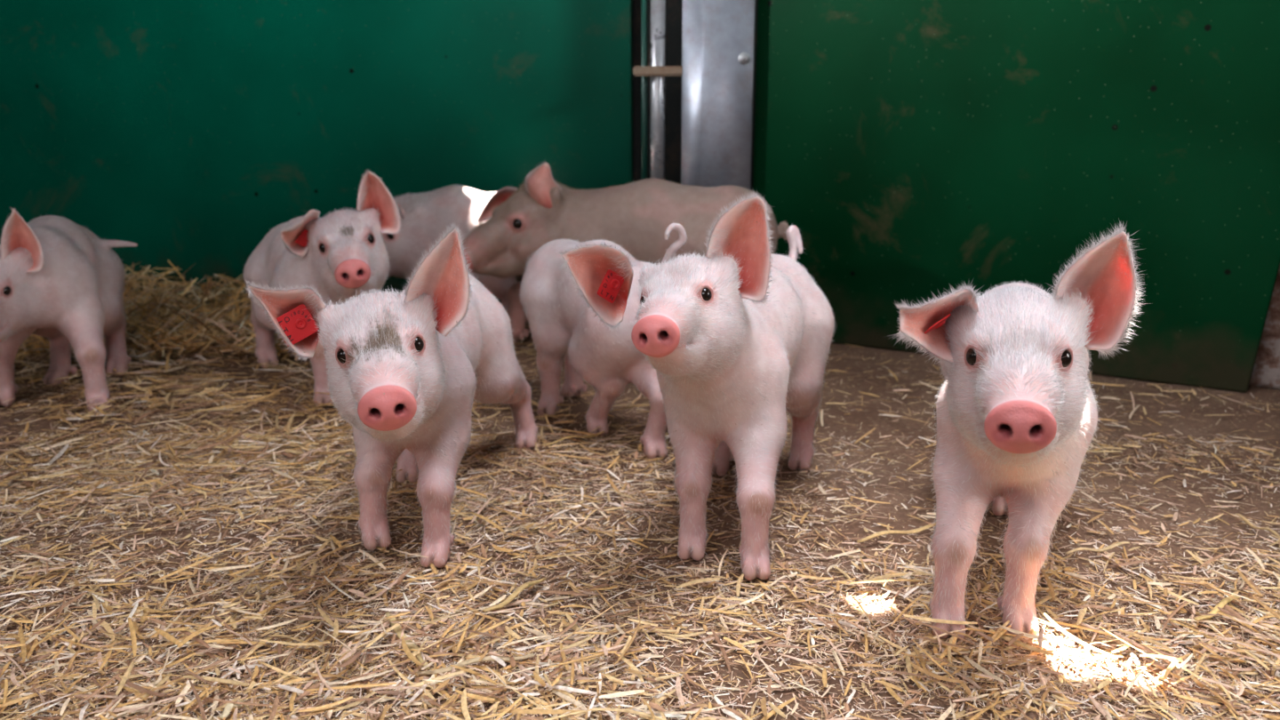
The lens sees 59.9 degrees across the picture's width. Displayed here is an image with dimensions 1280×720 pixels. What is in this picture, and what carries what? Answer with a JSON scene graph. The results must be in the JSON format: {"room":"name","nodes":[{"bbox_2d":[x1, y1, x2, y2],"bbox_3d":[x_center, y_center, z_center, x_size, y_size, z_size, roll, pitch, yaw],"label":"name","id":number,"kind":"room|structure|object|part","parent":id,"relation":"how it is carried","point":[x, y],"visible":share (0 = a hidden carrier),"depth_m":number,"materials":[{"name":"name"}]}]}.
{"room":"pig pen","nodes":[
{"label":"pig pen","id":0,"kind":"room"},
{"bbox_2d":[0,0,633,303],"bbox_3d":[-1.206,-0.541,2.886,2.427,0.780,0.041,3,14,11],"label":"wall","id":1,"kind":"structure","parent":0,"point":[185,132],"depth_m":2.78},
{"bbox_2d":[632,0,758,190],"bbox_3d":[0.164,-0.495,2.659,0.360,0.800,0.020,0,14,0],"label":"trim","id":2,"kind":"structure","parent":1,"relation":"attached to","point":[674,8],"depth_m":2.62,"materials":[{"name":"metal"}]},
{"bbox_2d":[0,299,1279,719],"bbox_3d":[-0.200,0.330,1.009,4.800,0.006,5.000,0,14,0],"label":"floor","id":3,"kind":"structure","parent":0,"point":[869,415],"depth_m":1.47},
{"bbox_2d":[0,271,1279,719],"bbox_3d":[-0.418,0.086,1.788,3.260,0.103,1.943,3,14,12],"label":"bedding","id":4,"kind":"object","parent":3,"relation":"on","point":[1254,652],"visible":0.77,"depth_m":1.22,"materials":[{"name":"beige plant"}]},
{"bbox_2d":[0,207,137,413],"bbox_3d":[-1.070,-0.108,2.001,0.244,0.366,0.490,-2,14,-8],"label":"piglet","id":5,"kind":"object","parent":4,"relation":"on","point":[61,283],"visible":1,"depth_m":1.95,"materials":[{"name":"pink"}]},
{"bbox_2d":[16,259,306,360],"bbox_3d":[-1.204,-0.153,2.557,1.293,0.185,0.715,3,14,11],"label":"hay bale","id":6,"kind":"object","parent":4,"relation":"on","point":[202,330],"visible":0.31,"depth_m":2.49},
{"bbox_2d":[218,698,243,719],"bbox_3d":[-0.372,0.317,1.012,0.009,0.010,0.025,7,16,27],"label":"stalk","id":7,"kind":"object","parent":4,"relation":"on","point":[226,711],"visible":0.97,"depth_m":1.01,"materials":[{"name":"beige plant"}]},
{"bbox_2d":[242,168,403,406],"bbox_3d":[-0.591,-0.147,2.039,0.214,0.425,0.582,-8,16,-30],"label":"piglet","id":8,"kind":"object","parent":4,"relation":"on","point":[342,253],"visible":0.7,"depth_m":1.91,"materials":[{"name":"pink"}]},
{"bbox_2d":[244,221,538,567],"bbox_3d":[-0.270,0.007,1.417,0.228,0.426,0.709,1,14,5],"label":"piglet","id":9,"kind":"object","parent":4,"relation":"on","point":[406,370],"visible":1,"depth_m":1.21,"materials":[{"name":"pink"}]},
{"bbox_2d":[278,310,310,341],"bbox_3d":[-0.369,-0.038,1.191,0.033,0.026,0.001,-32,12,-14],"label":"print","id":10,"kind":"object","parent":9,"relation":"attached to","point":[299,310],"depth_m":1.19},
{"bbox_2d":[384,611,429,669],"bbox_3d":[-0.239,0.286,1.136,0.009,0.010,0.129,-8,16,-28],"label":"stalk","id":11,"kind":"object","parent":4,"relation":"on","point":[398,629],"visible":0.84,"depth_m":1.13,"materials":[{"name":"beige plant"}]},
{"bbox_2d":[382,184,527,321],"bbox_3d":[-0.443,-0.235,2.569,0.437,0.340,0.218,1,14,5],"label":"piglet","id":12,"kind":"object","parent":4,"relation":"on","point":[424,215],"visible":0.29,"depth_m":2.49,"materials":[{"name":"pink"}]},
{"bbox_2d":[416,653,534,674],"bbox_3d":[-0.162,0.297,1.090,0.117,0.010,0.008,-4,15,-17],"label":"stalk","id":13,"kind":"object","parent":4,"relation":"on","point":[443,670],"visible":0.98,"depth_m":1.09,"materials":[{"name":"beige plant"}]},
{"bbox_2d":[482,577,546,612],"bbox_3d":[-0.139,0.261,1.238,0.009,0.010,0.106,9,16,32],"label":"stalk","id":14,"kind":"object","parent":4,"relation":"on","point":[517,591],"visible":1,"depth_m":1.23,"materials":[{"name":"beige plant"}]},
{"bbox_2d":[542,431,605,445],"bbox_3d":[-0.106,0.125,1.786,0.111,0.009,0.006,-8,16,-28],"label":"stalk","id":15,"kind":"object","parent":4,"relation":"on","point":[569,436],"visible":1,"depth_m":1.78,"materials":[{"name":"beige plant"}]},
{"bbox_2d":[518,220,687,459],"bbox_3d":[-0.080,-0.075,1.872,0.192,0.366,0.508,-9,16,-32],"label":"piglet","id":16,"kind":"object","parent":4,"relation":"on","point":[562,328],"visible":0.73,"depth_m":1.78,"materials":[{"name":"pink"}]},
{"bbox_2d":[461,160,789,343],"bbox_3d":[-0.028,-0.203,2.279,0.673,0.418,0.274,2,14,8],"label":"piglet","id":17,"kind":"object","parent":4,"relation":"on","point":[637,215],"visible":0.48,"depth_m":2.21,"materials":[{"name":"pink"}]},
{"bbox_2d":[557,189,836,580],"bbox_3d":[0.117,-0.007,1.418,0.211,0.457,0.648,6,15,23],"label":"piglet","id":18,"kind":"object","parent":4,"relation":"on","point":[736,337],"visible":1,"depth_m":1.29,"materials":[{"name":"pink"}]},
{"bbox_2d":[600,272,614,300],"bbox_3d":[-0.033,-0.083,1.243,0.021,0.026,0.001,30,-8,-38],"label":"print","id":19,"kind":"object","parent":18,"relation":"attached to","point":[608,276],"depth_m":1.24},
{"bbox_2d":[856,522,935,543],"bbox_3d":[0.330,0.218,1.410,0.123,0.010,0.008,-5,15,-20],"label":"stalk","id":20,"kind":"object","parent":4,"relation":"on","point":[915,531],"visible":0.9,"depth_m":1.41,"materials":[{"name":"beige plant"}]},
{"bbox_2d":[893,219,1147,640],"bbox_3d":[0.420,0.044,1.234,0.232,0.444,0.640,5,15,20],"label":"piglet","id":21,"kind":"object","parent":4,"relation":"on","point":[1016,412],"visible":1,"depth_m":1.07,"materials":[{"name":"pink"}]},
{"bbox_2d":[1065,541,1129,554],"bbox_3d":[0.560,0.230,1.359,0.088,0.009,0.007,-4,14,-14],"label":"stalk","id":22,"kind":"object","parent":4,"relation":"on","point":[1112,546],"visible":1,"depth_m":1.36,"materials":[{"name":"beige plant"}]},
{"bbox_2d":[1193,595,1240,620],"bbox_3d":[0.627,0.269,1.206,0.102,0.010,0.008,-11,18,-37],"label":"stalk","id":23,"kind":"object","parent":4,"relation":"on","point":[1226,600],"visible":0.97,"depth_m":1.21,"materials":[{"name":"yellow plant"}]},
{"bbox_2d":[1234,513,1279,537],"bbox_3d":[0.794,0.213,1.429,0.007,0.009,0.078,-3,14,-11],"label":"stalk","id":24,"kind":"object","parent":4,"relation":"on","point":[1243,517],"visible":1,"depth_m":1.43,"materials":[{"name":"beige plant"}]},
{"bbox_2d":[640,0,647,180],"bbox_3d":[0.010,-0.531,2.495,0.014,0.950,0.014,0,14,0],"label":"pipe","id":25,"kind":"object","parent":3,"relation":"on","point":[644,3],"visible":0.49,"depth_m":2.47,"materials":[{"name":"grey metal"}]},
{"bbox_2d":[650,0,665,179],"bbox_3d":[0.040,-0.529,2.486,0.032,0.950,0.032,0,14,0],"label":"pipe","id":26,"kind":"object","parent":3,"relation":"on","point":[658,7],"visible":0.49,"depth_m":2.46,"materials":[{"name":"metal"}]},
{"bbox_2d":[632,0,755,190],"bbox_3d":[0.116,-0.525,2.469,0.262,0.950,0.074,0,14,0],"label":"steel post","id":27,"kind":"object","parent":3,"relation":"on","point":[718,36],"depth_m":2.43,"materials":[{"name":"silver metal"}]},
{"bbox_3d":[0.042,-0.637,2.451,0.116,0.021,0.045,0,14,0],"label":"pipe bracket","id":28,"kind":"part","parent":27,"relation":"part of","materials":[{"name":"brown metal"}]},
{"bbox_2d":[752,0,1279,391],"bbox_3d":[0.763,-0.652,2.152,1.158,1.350,0.040,8,16,30],"label":"wall","id":29,"kind":"structure","parent":0,"point":[915,149],"depth_m":2.18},
{"bbox_2d":[1248,266,1279,389],"bbox_3d":[1.486,-0.588,1.891,0.850,1.350,0.222,8,16,30],"label":"wall","id":30,"kind":"structure","parent":0,"point":[1266,372],"depth_m":2.10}
]}

